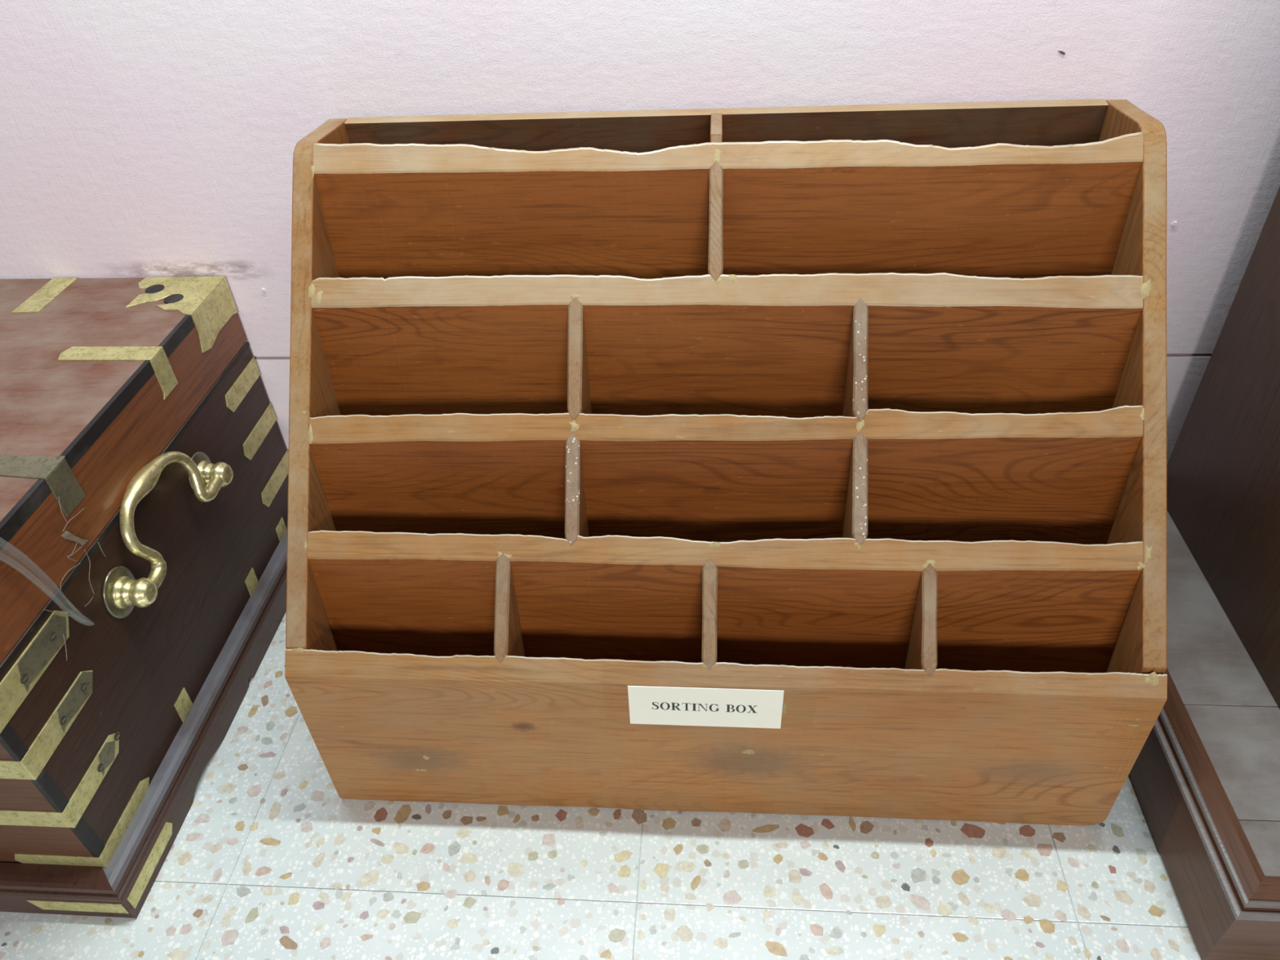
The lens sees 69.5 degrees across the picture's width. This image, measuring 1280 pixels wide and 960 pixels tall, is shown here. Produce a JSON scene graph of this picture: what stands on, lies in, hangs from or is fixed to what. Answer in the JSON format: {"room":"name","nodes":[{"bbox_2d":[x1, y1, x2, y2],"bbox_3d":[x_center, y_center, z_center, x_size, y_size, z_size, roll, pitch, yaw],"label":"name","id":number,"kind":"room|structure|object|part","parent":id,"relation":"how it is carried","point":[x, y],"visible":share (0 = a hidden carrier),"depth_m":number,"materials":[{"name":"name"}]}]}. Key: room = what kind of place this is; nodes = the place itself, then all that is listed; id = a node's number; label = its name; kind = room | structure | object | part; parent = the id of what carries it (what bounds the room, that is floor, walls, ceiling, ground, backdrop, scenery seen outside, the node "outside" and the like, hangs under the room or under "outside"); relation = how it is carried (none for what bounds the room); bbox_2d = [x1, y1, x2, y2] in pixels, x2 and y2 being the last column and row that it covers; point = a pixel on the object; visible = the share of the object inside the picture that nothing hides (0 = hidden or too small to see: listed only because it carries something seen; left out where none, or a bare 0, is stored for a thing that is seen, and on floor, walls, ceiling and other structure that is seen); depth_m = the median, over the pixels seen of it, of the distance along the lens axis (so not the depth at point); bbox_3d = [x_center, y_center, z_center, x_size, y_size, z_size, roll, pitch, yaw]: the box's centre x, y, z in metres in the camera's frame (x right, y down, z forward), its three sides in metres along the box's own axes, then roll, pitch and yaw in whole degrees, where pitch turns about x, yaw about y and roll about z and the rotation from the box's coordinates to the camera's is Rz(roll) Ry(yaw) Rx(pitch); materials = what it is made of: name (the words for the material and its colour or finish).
{"room":"museum exhibit room","nodes":[
{"label":"museum exhibit room","id":0,"kind":"room"},
{"bbox_2d":[0,613,1200,959],"bbox_3d":[-0.067,1.444,-0.655,5.200,0.060,4.352,0,39,5],"label":"floor","id":1,"kind":"structure","parent":0,"point":[267,860],"depth_m":0.69,"materials":[{"name":"tile"}]},
{"bbox_2d":[0,275,288,919],"bbox_3d":[-0.678,0.069,0.780,0.650,0.303,0.433,0,39,5],"label":"wooden chest","id":2,"kind":"object","parent":1,"relation":"on","point":[143,406],"visible":1,"depth_m":0.71,"materials":[{"name":"brown wood"}]},
{"bbox_3d":[-0.692,0.300,0.704,0.637,0.044,0.018,0,39,5],"label":"moulding","id":3,"kind":"part","parent":2,"relation":"part of","materials":[{"name":"brown wood"}]},
{"bbox_2d":[43,497,106,660],"bbox_3d":[-0.390,0.062,0.628,0.003,0.093,0.078,0,39,5],"label":"cobweb","id":4,"kind":"object","parent":2,"relation":"on","point":[66,535],"visible":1,"depth_m":0.63},
{"bbox_3d":[-0.696,-0.028,0.714,0.623,0.065,0.415,0,39,5],"label":"lid","id":5,"kind":"part","parent":2,"relation":"part of","materials":[{"name":"brown wood"}]},
{"bbox_3d":[-0.372,0.083,0.683,0.025,0.025,0.025,0,39,5],"label":"post","id":6,"kind":"part","parent":2,"relation":"part of","materials":[{"name":"gold metal"}]},
{"bbox_3d":[-0.372,0.020,0.719,0.027,0.067,0.142,0,39,5],"label":"handle","id":7,"kind":"part","parent":2,"relation":"part of","materials":[{"name":"gold metal"}]},
{"bbox_3d":[-0.412,-0.161,0.804,0.076,0.001,0.070,0,39,5],"label":"brass corner plate","id":8,"kind":"part","parent":2,"relation":"part of","materials":[{"name":"gold metal"}]},
{"bbox_3d":[-0.369,0.172,0.838,0.018,0.044,0.433,0,39,5],"label":"moulding","id":9,"kind":"part","parent":2,"relation":"part of","materials":[{"name":"brown wood"}]},
{"bbox_3d":[-0.363,-0.004,0.790,0.025,0.025,0.025,0,39,5],"label":"post","id":10,"kind":"part","parent":2,"relation":"part of","materials":[{"name":"gold metal"}]},
{"bbox_2d":[284,98,1167,826],"bbox_3d":[0.055,-0.011,0.712,0.600,0.447,0.323,0,39,5],"label":"box","id":11,"kind":"object","parent":1,"relation":"on","point":[811,460],"visible":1,"depth_m":0.65,"materials":[{"name":"brown wood"}]},
{"bbox_3d":[-0.236,-0.017,0.741,0.016,0.446,0.309,0,39,5],"label":"panel","id":12,"kind":"part","parent":11,"relation":"part of","materials":[{"name":"brown wood"}]},
{"bbox_3d":[0.347,-0.013,0.694,0.016,0.446,0.309,0,39,5],"label":"panel","id":13,"kind":"part","parent":11,"relation":"part of","materials":[{"name":"brown wood"}]},
{"bbox_2d":[1128,186,1279,959],"bbox_3d":[0.723,-0.253,0.385,0.720,1.175,0.421,0,39,5],"label":"base cabinet","id":14,"kind":"object","parent":1,"relation":"on","point":[1205,777],"visible":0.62,"depth_m":0.70,"materials":[{"name":"brown wood"}]},
{"bbox_2d":[0,0,1279,464],"bbox_3d":[0.018,-1.059,0.151,5.200,2.820,0.121,0,39,5],"label":"wall","id":15,"kind":"structure","parent":0,"point":[140,139],"depth_m":0.70,"materials":[{"name":"pink paint"}]}
]}

